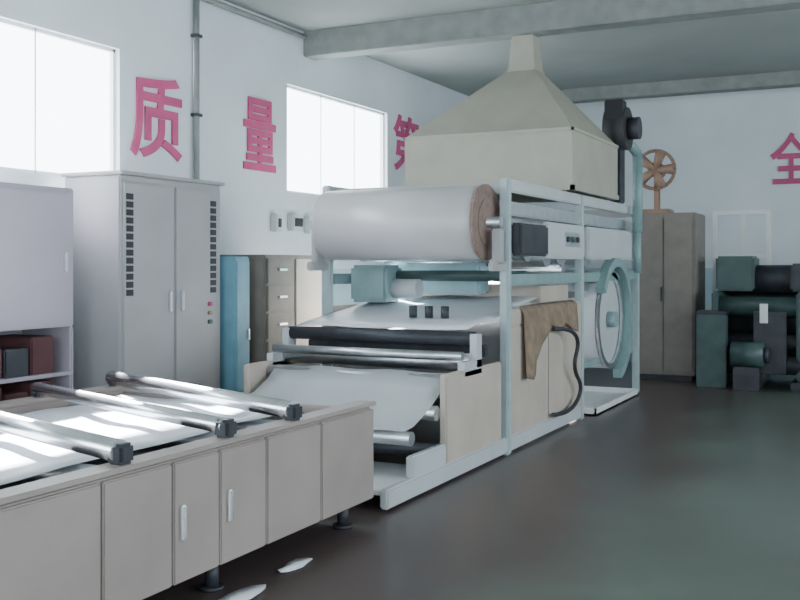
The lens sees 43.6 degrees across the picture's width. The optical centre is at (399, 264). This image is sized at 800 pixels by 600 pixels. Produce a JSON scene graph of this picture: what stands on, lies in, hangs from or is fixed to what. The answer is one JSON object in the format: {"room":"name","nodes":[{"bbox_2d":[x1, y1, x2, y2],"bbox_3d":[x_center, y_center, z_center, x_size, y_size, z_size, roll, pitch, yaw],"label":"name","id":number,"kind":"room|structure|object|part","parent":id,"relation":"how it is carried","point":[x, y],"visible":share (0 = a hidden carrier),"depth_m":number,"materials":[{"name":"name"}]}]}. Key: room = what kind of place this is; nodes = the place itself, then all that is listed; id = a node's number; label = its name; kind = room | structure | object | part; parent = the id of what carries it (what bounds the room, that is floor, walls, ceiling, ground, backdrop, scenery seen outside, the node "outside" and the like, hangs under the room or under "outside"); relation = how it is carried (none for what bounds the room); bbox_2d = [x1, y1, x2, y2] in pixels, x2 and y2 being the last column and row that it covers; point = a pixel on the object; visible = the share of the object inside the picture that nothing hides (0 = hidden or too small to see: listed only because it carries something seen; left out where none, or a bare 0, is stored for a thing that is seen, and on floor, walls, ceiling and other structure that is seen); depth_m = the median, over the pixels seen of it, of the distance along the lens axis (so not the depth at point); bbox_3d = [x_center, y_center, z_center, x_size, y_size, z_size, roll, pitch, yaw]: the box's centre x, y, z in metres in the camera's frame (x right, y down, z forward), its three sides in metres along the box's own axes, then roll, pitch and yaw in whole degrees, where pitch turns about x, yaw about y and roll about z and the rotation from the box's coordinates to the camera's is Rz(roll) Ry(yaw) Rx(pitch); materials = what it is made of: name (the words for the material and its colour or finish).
{"room":"processing plant","nodes":[
{"label":"processing plant","id":0,"kind":"room"},
{"bbox_2d":[0,0,468,365],"bbox_3d":[-2.759,-0.600,8.927,0.120,4.400,19.500,0,0,27],"label":"wall","id":1,"kind":"structure","parent":0,"point":[241,57],"depth_m":10.65,"materials":[{"name":"paint"}]},
{"bbox_2d":[0,18,114,175],"bbox_3d":[-3.271,-1.370,7.925,0.040,1.220,2.850,0,0,27],"label":"frame","id":2,"kind":"object","parent":1,"relation":"attached to","point":[111,51],"visible":0.74,"depth_m":8.69,"materials":[{"name":"white metal"}]},
{"bbox_2d":[130,77,181,161],"bbox_3d":[-2.336,-1.420,9.610,0.020,0.800,0.740,0,0,27],"label":"wall sign character","id":3,"kind":"object","parent":1,"relation":"attached to","point":[159,98],"visible":1,"depth_m":9.59,"materials":[{"name":"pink paint"}]},
{"bbox_2d":[190,0,306,178],"bbox_3d":[-1.613,-1.545,10.993,0.080,2.490,2.080,0,0,27],"label":"conduit","id":4,"kind":"object","parent":1,"relation":"attached to","point":[196,35],"visible":0.72,"depth_m":10.09,"materials":[{"name":"metal"}]},
{"bbox_2d":[243,96,275,172],"bbox_3d":[-1.562,-1.450,11.157,0.020,0.800,0.620,0,0,27],"label":"wall sign character","id":5,"kind":"object","parent":1,"relation":"attached to","point":[251,108],"visible":1,"depth_m":11.13,"materials":[{"name":"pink paint"}]},
{"bbox_2d":[271,214,311,233],"bbox_3d":[-1.242,-0.490,11.713,0.100,0.220,0.840,0,0,27],"label":"switch box","id":6,"kind":"object","parent":1,"relation":"attached to","point":[295,221],"visible":0.82,"depth_m":11.66,"materials":[{"name":"white plastic"}]},
{"bbox_2d":[287,85,383,195],"bbox_3d":[-0.811,-1.485,12.844,0.040,1.270,2.550,0,0,27],"label":"frame","id":7,"kind":"object","parent":1,"relation":"attached to","point":[288,86],"visible":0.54,"depth_m":13.19,"materials":[{"name":"white metal"}]},
{"bbox_2d":[393,114,418,170],"bbox_3d":[0.092,-1.750,14.466,0.020,0.800,0.800,0,0,27],"label":"wall sign character","id":8,"kind":"object","parent":1,"relation":"attached to","point":[400,123],"visible":0.52,"depth_m":14.33,"materials":[{"name":"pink paint"}]},
{"bbox_2d":[304,0,799,59],"bbox_3d":[3.775,-2.650,9.673,10.900,0.300,0.280,0,0,27],"label":"ceiling beam","id":9,"kind":"structure","parent":1,"relation":"attached to","point":[557,17],"depth_m":10.80,"materials":[{"name":"paint"}]},
{"bbox_2d":[560,70,799,103],"bbox_3d":[6.101,-2.700,14.324,10.900,0.200,0.280,0,0,27],"label":"ceiling beam","id":10,"kind":"structure","parent":1,"relation":"attached to","point":[783,79],"depth_m":15.07,"materials":[{"name":"paint"}]},
{"bbox_2d":[143,362,799,599],"bbox_3d":[2.170,1.675,6.462,11.140,0.150,19.740,0,0,27],"label":"floor","id":11,"kind":"structure","parent":0,"point":[677,490],"depth_m":6.21,"materials":[{"name":"concrete"}]},
{"bbox_2d":[0,182,73,400],"bbox_3d":[-3.427,0.500,6.695,0.600,2.200,2.850,0,0,27],"label":"storage cabinet","id":12,"kind":"object","parent":11,"relation":"on","point":[36,221],"visible":0.66,"depth_m":7.53,"materials":[{"name":"metal"}]},
{"bbox_3d":[-2.770,-0.055,7.406,0.020,1.010,0.920,0,0,27],"label":"door","id":13,"kind":"part","parent":12,"relation":"part of","materials":[{"name":"metal"}]},
{"bbox_2d":[0,370,73,383],"bbox_3d":[-3.445,0.845,6.704,0.560,0.030,2.850,0,0,27],"label":"shelf","id":14,"kind":"object","parent":12,"relation":"attached to","point":[38,375],"depth_m":7.56,"materials":[{"name":"metal"}]},
{"bbox_3d":[-2.582,-0.025,7.737,0.020,0.150,0.030,0,0,27],"label":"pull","id":15,"kind":"part","parent":12,"relation":"part of","materials":[{"name":"metal"}]},
{"bbox_2d":[60,170,224,392],"bbox_3d":[-2.204,0.420,8.744,0.675,2.360,1.390,0,0,27],"label":"tall cabinet","id":16,"kind":"object","parent":11,"relation":"on","point":[146,246],"visible":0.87,"depth_m":8.29,"materials":[{"name":"metal"}]},
{"bbox_2d":[126,193,133,199],"bbox_3d":[-2.187,-0.555,8.093,0.007,0.050,0.080,0,0,27],"label":"vent","id":17,"kind":"object","parent":16,"relation":"attached to","point":[129,196],"depth_m":8.09,"materials":[{"name":"black metal"}]},
{"bbox_2d":[126,201,133,207],"bbox_3d":[-2.187,-0.490,8.093,0.007,0.050,0.080,0,0,27],"label":"vent","id":18,"kind":"object","parent":16,"relation":"attached to","point":[129,204],"depth_m":8.09,"materials":[{"name":"black metal"}]},
{"bbox_2d":[126,209,133,215],"bbox_3d":[-2.187,-0.425,8.093,0.007,0.050,0.080,0,0,27],"label":"vent","id":19,"kind":"object","parent":16,"relation":"attached to","point":[129,212],"depth_m":8.09,"materials":[{"name":"black metal"}]},
{"bbox_2d":[126,217,133,223],"bbox_3d":[-2.187,-0.360,8.093,0.007,0.050,0.080,0,0,27],"label":"vent","id":20,"kind":"object","parent":16,"relation":"attached to","point":[129,220],"depth_m":8.09,"materials":[{"name":"black metal"}]},
{"bbox_2d":[126,225,133,231],"bbox_3d":[-2.187,-0.295,8.093,0.007,0.050,0.080,0,0,27],"label":"vent","id":21,"kind":"object","parent":16,"relation":"attached to","point":[129,228],"depth_m":8.09,"materials":[{"name":"black metal"}]},
{"bbox_2d":[126,233,133,239],"bbox_3d":[-2.187,-0.230,8.093,0.007,0.050,0.080,0,0,27],"label":"vent","id":22,"kind":"object","parent":16,"relation":"attached to","point":[129,236],"depth_m":8.09,"materials":[{"name":"black metal"}]},
{"bbox_2d":[126,241,133,247],"bbox_3d":[-2.187,-0.165,8.093,0.007,0.050,0.080,0,0,27],"label":"vent","id":23,"kind":"object","parent":16,"relation":"attached to","point":[129,244],"depth_m":8.09,"materials":[{"name":"black metal"}]},
{"bbox_2d":[126,249,133,255],"bbox_3d":[-2.187,-0.100,8.093,0.007,0.050,0.080,0,0,27],"label":"vent","id":24,"kind":"object","parent":16,"relation":"attached to","point":[129,252],"depth_m":8.09,"materials":[{"name":"black metal"}]},
{"bbox_2d":[126,258,133,263],"bbox_3d":[-2.187,-0.035,8.093,0.007,0.050,0.080,0,0,27],"label":"vent","id":25,"kind":"object","parent":16,"relation":"attached to","point":[128,260],"depth_m":8.09,"materials":[{"name":"black metal"}]},
{"bbox_2d":[126,266,133,271],"bbox_3d":[-2.187,0.030,8.093,0.007,0.050,0.080,0,0,27],"label":"vent","id":26,"kind":"object","parent":16,"relation":"attached to","point":[128,268],"depth_m":8.09,"materials":[{"name":"black metal"}]},
{"bbox_2d":[126,274,133,279],"bbox_3d":[-2.187,0.095,8.093,0.007,0.050,0.080,0,0,27],"label":"vent","id":27,"kind":"object","parent":16,"relation":"attached to","point":[128,276],"depth_m":8.09,"materials":[{"name":"black metal"}]},
{"bbox_2d":[126,282,133,287],"bbox_3d":[-2.187,0.160,8.093,0.007,0.050,0.080,0,0,27],"label":"vent","id":28,"kind":"object","parent":16,"relation":"attached to","point":[128,284],"depth_m":8.09,"materials":[{"name":"black metal"}]},
{"bbox_2d":[126,290,133,295],"bbox_3d":[-2.187,0.225,8.093,0.007,0.050,0.080,0,0,27],"label":"vent","id":29,"kind":"object","parent":16,"relation":"attached to","point":[128,292],"depth_m":8.09,"materials":[{"name":"black metal"}]},
{"bbox_3d":[-2.085,0.385,8.325,0.022,2.110,0.627,0,0,27],"label":"door","id":30,"kind":"part","parent":16,"relation":"part of","materials":[{"name":"grey metal"}]},
{"bbox_3d":[-1.954,0.310,8.527,0.033,0.180,0.025,0,0,27],"label":"handle","id":31,"kind":"part","parent":16,"relation":"part of","materials":[{"name":"metal"}]},
{"bbox_3d":[-1.882,0.310,8.670,0.033,0.180,0.025,0,0,27],"label":"handle","id":32,"kind":"part","parent":16,"relation":"part of","materials":[{"name":"metal"}]},
{"bbox_3d":[-1.798,0.385,8.901,0.022,2.110,0.627,0,0,27],"label":"door","id":33,"kind":"part","parent":16,"relation":"part of","materials":[{"name":"grey metal"}]},
{"bbox_2d":[210,201,215,206],"bbox_3d":[-1.695,-0.555,9.077,0.007,0.050,0.080,0,0,27],"label":"vent","id":34,"kind":"object","parent":16,"relation":"attached to","point":[212,203],"depth_m":9.07,"materials":[{"name":"black metal"}]},
{"bbox_2d":[210,208,215,213],"bbox_3d":[-1.695,-0.490,9.077,0.007,0.050,0.080,0,0,27],"label":"vent","id":35,"kind":"object","parent":16,"relation":"attached to","point":[212,210],"depth_m":9.07,"materials":[{"name":"black metal"}]},
{"bbox_2d":[210,215,215,220],"bbox_3d":[-1.695,-0.425,9.077,0.007,0.050,0.080,0,0,27],"label":"vent","id":36,"kind":"object","parent":16,"relation":"attached to","point":[212,217],"depth_m":9.07,"materials":[{"name":"black metal"}]},
{"bbox_2d":[210,222,215,227],"bbox_3d":[-1.695,-0.360,9.077,0.007,0.050,0.080,0,0,27],"label":"vent","id":37,"kind":"object","parent":16,"relation":"attached to","point":[212,224],"depth_m":9.07,"materials":[{"name":"black metal"}]},
{"bbox_2d":[210,230,215,234],"bbox_3d":[-1.695,-0.295,9.077,0.007,0.050,0.080,0,0,27],"label":"vent","id":38,"kind":"object","parent":16,"relation":"attached to","point":[212,232],"depth_m":9.07,"materials":[{"name":"black metal"}]},
{"bbox_2d":[210,237,215,241],"bbox_3d":[-1.695,-0.230,9.077,0.007,0.050,0.080,0,0,27],"label":"vent","id":39,"kind":"object","parent":16,"relation":"attached to","point":[212,239],"depth_m":9.07,"materials":[{"name":"black metal"}]},
{"bbox_2d":[210,244,215,249],"bbox_3d":[-1.695,-0.165,9.077,0.007,0.050,0.080,0,0,27],"label":"vent","id":40,"kind":"object","parent":16,"relation":"attached to","point":[212,246],"depth_m":9.07,"materials":[{"name":"black metal"}]},
{"bbox_2d":[210,251,215,256],"bbox_3d":[-1.695,-0.100,9.077,0.007,0.050,0.080,0,0,27],"label":"vent","id":41,"kind":"object","parent":16,"relation":"attached to","point":[212,253],"depth_m":9.07,"materials":[{"name":"black metal"}]},
{"bbox_2d":[210,258,215,263],"bbox_3d":[-1.695,-0.035,9.077,0.007,0.050,0.080,0,0,27],"label":"vent","id":42,"kind":"object","parent":16,"relation":"attached to","point":[212,260],"depth_m":9.07,"materials":[{"name":"black metal"}]},
{"bbox_2d":[210,266,215,270],"bbox_3d":[-1.695,0.030,9.077,0.007,0.050,0.080,0,0,27],"label":"vent","id":43,"kind":"object","parent":16,"relation":"attached to","point":[212,268],"depth_m":9.07,"materials":[{"name":"black metal"}]},
{"bbox_2d":[210,273,215,277],"bbox_3d":[-1.695,0.095,9.077,0.007,0.050,0.080,0,0,27],"label":"vent","id":44,"kind":"object","parent":16,"relation":"attached to","point":[212,275],"depth_m":9.07,"materials":[{"name":"black metal"}]},
{"bbox_2d":[210,280,215,284],"bbox_3d":[-1.695,0.160,9.077,0.007,0.050,0.080,0,0,27],"label":"vent","id":45,"kind":"object","parent":16,"relation":"attached to","point":[212,282],"depth_m":9.07,"materials":[{"name":"black metal"}]},
{"bbox_2d":[210,287,215,292],"bbox_3d":[-1.695,0.225,9.077,0.007,0.050,0.080,0,0,27],"label":"vent","id":46,"kind":"object","parent":16,"relation":"attached to","point":[212,289],"depth_m":9.07,"materials":[{"name":"black metal"}]},
{"bbox_2d":[0,371,375,599],"bbox_3d":[-2.066,1.175,4.801,2.130,0.850,4.360,0,0,27],"label":"table","id":47,"kind":"object","parent":11,"relation":"on","point":[108,492],"visible":1,"depth_m":4.87,"materials":[{"name":"grey metal"}]},
{"bbox_3d":[-1.364,1.180,3.897,0.025,0.560,0.538,0,0,27],"label":"panel","id":48,"kind":"part","parent":47,"relation":"part of","materials":[{"name":"grey metal"}]},
{"bbox_3d":[-2.960,0.868,5.248,0.130,0.025,4.360,0,0,27],"label":"rail","id":49,"kind":"part","parent":47,"relation":"part of","materials":[{"name":"silver metal"}]},
{"bbox_3d":[-2.965,1.175,5.250,0.100,0.590,4.340,0,0,27],"label":"panel","id":50,"kind":"part","parent":47,"relation":"part of","materials":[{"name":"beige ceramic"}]},
{"bbox_2d":[0,446,168,489],"bbox_3d":[-2.070,1.160,4.803,1.900,0.040,4.220,0,0,27],"label":"tray","id":51,"kind":"object","parent":47,"relation":"on","point":[154,448],"depth_m":5.80,"materials":[{"name":"metal"}]},
{"bbox_3d":[-1.140,1.180,4.344,0.025,0.560,0.438,0,0,27],"label":"panel","id":52,"kind":"part","parent":47,"relation":"part of","materials":[{"name":"grey metal"}]},
{"bbox_3d":[-0.994,1.180,4.586,0.020,0.160,0.035,0,0,27],"label":"door pull","id":53,"kind":"part","parent":47,"relation":"part of","materials":[{"name":"metal"}]},
{"bbox_3d":[-1.180,0.868,4.358,0.130,0.025,4.360,0,0,27],"label":"rail","id":54,"kind":"part","parent":47,"relation":"part of","materials":[{"name":"grey metal"}]},
{"bbox_3d":[-0.961,1.180,4.701,0.025,0.560,0.338,0,0,27],"label":"panel","id":55,"kind":"part","parent":47,"relation":"part of","materials":[{"name":"grey metal"}]},
{"bbox_3d":[-1.113,1.185,6.717,1.900,0.570,0.060,0,0,27],"label":"panel","id":56,"kind":"part","parent":47,"relation":"part of","materials":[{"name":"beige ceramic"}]},
{"bbox_3d":[-0.833,1.180,4.908,0.020,0.160,0.035,0,0,27],"label":"door pull","id":57,"kind":"part","parent":47,"relation":"part of","materials":[{"name":"metal"}]},
{"bbox_3d":[-0.793,1.180,5.037,0.025,0.560,0.388,0,0,27],"label":"panel","id":58,"kind":"part","parent":47,"relation":"part of","materials":[{"name":"grey metal"}]},
{"bbox_3d":[-0.581,1.180,5.462,0.025,0.560,0.538,0,0,27],"label":"panel","id":59,"kind":"part","parent":47,"relation":"part of","materials":[{"name":"grey metal"}]},
{"bbox_3d":[-0.315,1.180,5.994,0.025,0.560,0.628,0,0,27],"label":"panel","id":60,"kind":"part","parent":47,"relation":"part of","materials":[{"name":"grey metal"}]},
{"bbox_2d":[220,256,249,392],"bbox_3d":[-1.683,0.760,9.451,0.535,1.680,0.240,0,0,27],"label":"locker","id":61,"kind":"object","parent":11,"relation":"on","point":[234,270],"visible":0.43,"depth_m":9.29,"materials":[{"name":"metal"}]},
{"bbox_3d":[-1.468,0.730,9.344,0.015,1.540,0.200,0,0,27],"label":"door","id":62,"kind":"part","parent":61,"relation":"part of","materials":[{"name":"blue metal"}]},
{"bbox_2d":[218,584,265,599],"bbox_3d":[-0.770,1.589,4.801,0.136,0.018,0.418,0,0,27],"label":"scrap","id":63,"kind":"object","parent":11,"relation":"on","point":[246,593],"visible":1,"depth_m":4.82,"materials":[{"name":"white paper"}]},
{"bbox_2d":[220,255,320,365],"bbox_3d":[-1.318,0.750,10.135,0.675,1.700,1.050,0,0,27],"label":"tall cabinet","id":64,"kind":"object","parent":11,"relation":"on","point":[283,293],"visible":0.41,"depth_m":9.71,"materials":[{"name":"beige metal"}]},
{"bbox_3d":[-1.164,0.850,9.767,0.020,0.240,0.470,0,0,27],"label":"drawer","id":65,"kind":"part","parent":64,"relation":"part of","materials":[{"name":"beige metal"}]},
{"bbox_3d":[-1.164,0.055,9.767,0.020,0.240,0.470,0,0,27],"label":"drawer","id":66,"kind":"part","parent":64,"relation":"part of","materials":[{"name":"beige metal"}]},
{"bbox_3d":[-1.164,0.320,9.767,0.020,0.240,0.470,0,0,27],"label":"drawer","id":67,"kind":"part","parent":64,"relation":"part of","materials":[{"name":"beige metal"}]},
{"bbox_3d":[-1.164,0.585,9.767,0.020,0.240,0.470,0,0,27],"label":"drawer","id":68,"kind":"part","parent":64,"relation":"part of","materials":[{"name":"beige metal"}]},
{"bbox_3d":[-0.936,0.720,10.223,0.020,1.560,0.490,0,0,27],"label":"cream door","id":69,"kind":"part","parent":64,"relation":"part of","materials":[{"name":"metal"}]},
{"bbox_2d":[278,557,311,571],"bbox_3d":[-0.556,1.589,5.303,0.091,0.018,0.292,0,0,27],"label":"scrap","id":70,"kind":"object","parent":11,"relation":"on","point":[298,563],"visible":1,"depth_m":5.29,"materials":[{"name":"white paper"}]},
{"bbox_2d":[244,178,639,509],"bbox_3d":[0.726,0.435,9.907,1.956,2.330,6.930,0,0,27],"label":"machine","id":71,"kind":"object","parent":11,"relation":"on","point":[499,349],"visible":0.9,"depth_m":8.67,"materials":[{"name":"white metal"}]},
{"bbox_3d":[-0.746,-0.150,9.061,0.060,0.300,0.140,0,0,27],"label":"roll arm","id":72,"kind":"part","parent":71,"relation":"part of","materials":[{"name":"grey metal"}]},
{"bbox_3d":[-0.737,0.010,9.079,0.060,0.080,0.340,0,0,27],"label":"roll arm","id":73,"kind":"part","parent":71,"relation":"part of","materials":[{"name":"grey metal"}]},
{"bbox_3d":[-0.666,0.435,9.222,0.080,2.330,0.090,0,0,27],"label":"post","id":74,"kind":"part","parent":71,"relation":"part of","materials":[{"name":"grey metal"}]},
{"bbox_3d":[-0.178,0.985,10.197,0.060,0.930,2.080,0,0,27],"label":"panel","id":75,"kind":"part","parent":71,"relation":"part of","materials":[{"name":"metal"}]},
{"bbox_2d":[373,461,407,495],"bbox_3d":[-0.677,1.485,7.254,1.680,0.030,0.870,0,0,27],"label":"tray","id":76,"kind":"object","parent":71,"relation":"on","point":[385,475],"depth_m":6.98,"materials":[{"name":"white metal"}]},
{"bbox_3d":[0.063,0.220,9.383,0.260,0.180,0.180,0,0,27],"label":"motor","id":77,"kind":"part","parent":71,"relation":"part of","materials":[{"name":"metal"}]},
{"bbox_2d":[311,184,502,260],"bbox_3d":[0.032,-0.355,8.671,1.800,0.636,0.636,0,0,27],"label":"roll","id":78,"kind":"object","parent":71,"relation":"on","point":[450,222],"visible":0.88,"depth_m":8.39,"materials":[{"name":"paper"}]},
{"bbox_3d":[0.113,0.400,8.609,0.070,0.100,0.070,0,0,27],"label":"pressure knob","id":79,"kind":"part","parent":71,"relation":"part of","materials":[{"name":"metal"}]},
{"bbox_3d":[0.188,1.375,7.039,0.060,0.150,0.560,0,0,27],"label":"infeed plate","id":80,"kind":"part","parent":71,"relation":"part of","materials":[{"name":"white metal"}]},
{"bbox_3d":[0.247,0.400,8.542,0.070,0.100,0.070,0,0,27],"label":"pressure knob","id":81,"kind":"part","parent":71,"relation":"part of","materials":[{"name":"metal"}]},
{"bbox_2d":[394,263,488,294],"bbox_3d":[0.383,0.130,9.742,0.950,0.300,0.270,0,0,27],"label":"roller","id":82,"kind":"object","parent":71,"relation":"attached to","point":[429,287],"depth_m":9.56,"materials":[{"name":"teal metal"}]},
{"bbox_3d":[0.381,0.400,8.475,0.070,0.100,0.070,0,0,27],"label":"pressure knob","id":83,"kind":"part","parent":71,"relation":"part of","materials":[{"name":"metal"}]},
{"bbox_3d":[0.884,1.515,8.430,0.060,0.130,4.430,0,0,27],"label":"rail","id":84,"kind":"part","parent":71,"relation":"part of","materials":[{"name":"grey metal"}]},
{"bbox_3d":[0.819,0.010,8.300,0.060,0.080,0.340,0,0,27],"label":"roll arm","id":85,"kind":"part","parent":71,"relation":"part of","materials":[{"name":"grey metal"}]},
{"bbox_3d":[0.810,-0.150,8.282,0.060,0.300,0.140,0,0,27],"label":"roll arm","id":86,"kind":"part","parent":71,"relation":"part of","materials":[{"name":"grey metal"}]},
{"bbox_3d":[0.891,0.435,8.443,0.080,2.330,0.090,0,0,27],"label":"post","id":87,"kind":"part","parent":71,"relation":"part of","materials":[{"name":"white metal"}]},
{"bbox_2d":[403,34,619,203],"bbox_3d":[1.264,-1.620,11.024,1.880,1.760,1.790,0,0,27],"label":"exhaust hood","id":88,"kind":"object","parent":71,"relation":"on","point":[520,125],"visible":0.85,"depth_m":10.40,"materials":[{"name":"beige metal"}]},
{"bbox_3d":[1.378,0.985,9.418,0.060,0.930,2.080,0,0,27],"label":"panel","id":89,"kind":"part","parent":71,"relation":"part of","materials":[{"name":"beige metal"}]},
{"bbox_2d":[499,205,608,228],"bbox_3d":[1.164,-0.490,10.934,1.680,0.060,4.400,0,0,27],"label":"frame rail","id":90,"kind":"object","parent":71,"relation":"on","point":[513,219],"depth_m":10.57,"materials":[{"name":"metal"}]},
{"bbox_3d":[1.705,-0.250,9.881,0.010,0.140,0.500,0,0,27],"label":"meter panel","id":91,"kind":"part","parent":71,"relation":"part of","materials":[{"name":"metal"}]},
{"bbox_3d":[1.861,0.435,10.384,0.080,2.330,0.090,0,0,27],"label":"post","id":92,"kind":"part","parent":71,"relation":"part of","materials":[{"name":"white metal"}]},
{"bbox_3d":[2.389,1.070,11.484,0.010,0.060,2.320,0,0,27],"label":"plate","id":93,"kind":"part","parent":71,"relation":"part of","materials":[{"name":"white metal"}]},
{"bbox_2d":[602,99,642,272],"bbox_3d":[2.678,-0.910,11.860,0.380,2.020,0.710,0,0,27],"label":"exhaust blower","id":94,"kind":"object","parent":71,"relation":"attached to","point":[618,123],"visible":0.91,"depth_m":11.73,"materials":[{"name":"black metal"}]},
{"bbox_2d":[604,99,626,118],"bbox_3d":[2.519,-1.760,11.688,0.210,0.320,0.220,0,0,27],"label":"outlet","id":95,"kind":"object","parent":94,"relation":"attached to","point":[615,108],"depth_m":11.59,"materials":[{"name":"black metal"}]},
{"bbox_3d":[2.742,-1.600,11.710,0.130,0.260,0.260,0,0,27],"label":"motor","id":96,"kind":"part","parent":94,"relation":"part of","materials":[{"name":"metal"}]},
{"bbox_3d":[2.971,0.435,12.602,0.080,2.330,0.090,0,0,27],"label":"post","id":97,"kind":"part","parent":71,"relation":"part of","materials":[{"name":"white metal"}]},
{"bbox_2d":[584,386,637,415],"bbox_3d":[2.112,1.560,11.634,0.870,0.080,1.900,0,0,27],"label":"drip tray","id":98,"kind":"object","parent":11,"relation":"on","point":[597,400],"visible":0.49,"depth_m":11.84,"materials":[{"name":"metal"}]},
{"bbox_2d":[640,212,704,381],"bbox_3d":[3.814,0.440,14.165,0.850,2.320,0.850,0,0,27],"label":"tall cabinet","id":99,"kind":"object","parent":11,"relation":"on","point":[672,275],"visible":0.79,"depth_m":13.79,"materials":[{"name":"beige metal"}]},
{"bbox_3d":[3.463,0.405,13.910,0.390,2.110,0.020,0,0,27],"label":"door","id":100,"kind":"part","parent":99,"relation":"part of","materials":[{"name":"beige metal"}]},
{"bbox_2d":[643,149,675,212],"bbox_3d":[3.668,-1.182,14.266,0.590,0.925,0.400,0,0,27],"label":"fan","id":101,"kind":"object","parent":99,"relation":"on","point":[656,169],"visible":0.81,"depth_m":14.11,"materials":[{"name":"brown metal"}]},
{"bbox_3d":[3.510,-1.443,14.211,0.281,0.250,0.160,0,0,27],"label":"blade","id":102,"kind":"part","parent":101,"relation":"part of","materials":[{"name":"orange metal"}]},
{"bbox_3d":[3.510,-1.257,14.211,0.281,0.250,0.160,0,0,27],"label":"blade","id":103,"kind":"part","parent":101,"relation":"part of","materials":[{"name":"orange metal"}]},
{"bbox_3d":[3.668,-1.220,14.132,0.194,0.284,0.160,0,0,27],"label":"blade","id":104,"kind":"part","parent":101,"relation":"part of","materials":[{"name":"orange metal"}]},
{"bbox_3d":[3.668,-1.480,14.132,0.194,0.284,0.160,0,0,27],"label":"blade","id":105,"kind":"part","parent":101,"relation":"part of","materials":[{"name":"orange ceramic"}]},
{"bbox_3d":[3.731,-1.350,14.100,0.260,0.160,0.160,0,0,27],"label":"blade","id":106,"kind":"part","parent":101,"relation":"part of","materials":[{"name":"orange ceramic"}]},
{"bbox_3d":[3.820,0.405,13.731,0.390,2.110,0.020,0,0,27],"label":"door","id":107,"kind":"part","parent":99,"relation":"part of","materials":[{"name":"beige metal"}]},
{"bbox_2d":[713,210,770,375],"bbox_3d":[5.001,0.400,14.639,0.810,2.400,0.060,0,0,27],"label":"guard railing","id":108,"kind":"object","parent":11,"relation":"on","point":[742,213],"visible":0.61,"depth_m":14.61,"materials":[{"name":"white metal"}]},
{"bbox_2d":[696,256,799,391],"bbox_3d":[5.368,0.700,13.192,2.600,1.800,1.800,0,0,27],"label":"machine","id":109,"kind":"object","parent":11,"relation":"on","point":[750,330],"visible":1,"depth_m":13.07,"materials":[{"name":"green metal"}]},
{"bbox_3d":[4.451,0.925,13.819,0.080,1.150,1.300,0,0,27],"label":"plate","id":110,"kind":"part","parent":109,"relation":"part of","materials":[{"name":"teal metal"}]},
{"bbox_3d":[4.464,1.450,12.839,0.320,0.300,0.360,0,0,27],"label":"motor","id":111,"kind":"part","parent":109,"relation":"part of","materials":[{"name":"metal"}]},
{"bbox_3d":[4.464,1.150,12.839,0.400,0.320,0.320,0,0,27],"label":"motor","id":112,"kind":"part","parent":109,"relation":"part of","materials":[{"name":"teal metal"}]},
{"bbox_3d":[4.683,0.625,12.875,0.100,0.250,0.020,0,0,27],"label":"label plate","id":113,"kind":"part","parent":109,"relation":"part of","materials":[{"name":"white ceramic"}]},
{"bbox_3d":[5.737,0.950,13.818,2.200,1.100,0.050,0,0,27],"label":"panel","id":114,"kind":"part","parent":109,"relation":"part of","materials":[{"name":"black metal"}]},
{"bbox_3d":[5.390,0.925,13.349,0.080,1.150,1.300,0,0,27],"label":"plate","id":115,"kind":"part","parent":109,"relation":"part of","materials":[{"name":"metal"}]},
{"bbox_2d":[224,0,799,95],"bbox_3d":[2.170,-2.900,6.462,11.140,0.200,19.740,0,0,27],"label":"ceiling","id":116,"kind":"structure","parent":0,"point":[766,42],"depth_m":12.93,"materials":[{"name":"paint"}]},
{"bbox_2d":[499,87,799,347],"bbox_3d":[6.558,-0.600,15.236,11.140,4.400,0.120,0,0,27],"label":"wall","id":117,"kind":"structure","parent":0,"point":[721,145],"depth_m":15.87,"materials":[{"name":"paint"}]},
{"bbox_2d":[770,132,799,184],"bbox_3d":[6.033,-1.650,15.418,0.620,0.800,0.020,0,0,27],"label":"wall sign character","id":118,"kind":"object","parent":117,"relation":"attached to","point":[791,168],"visible":1,"depth_m":15.42,"materials":[{"name":"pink paint"}]}
]}

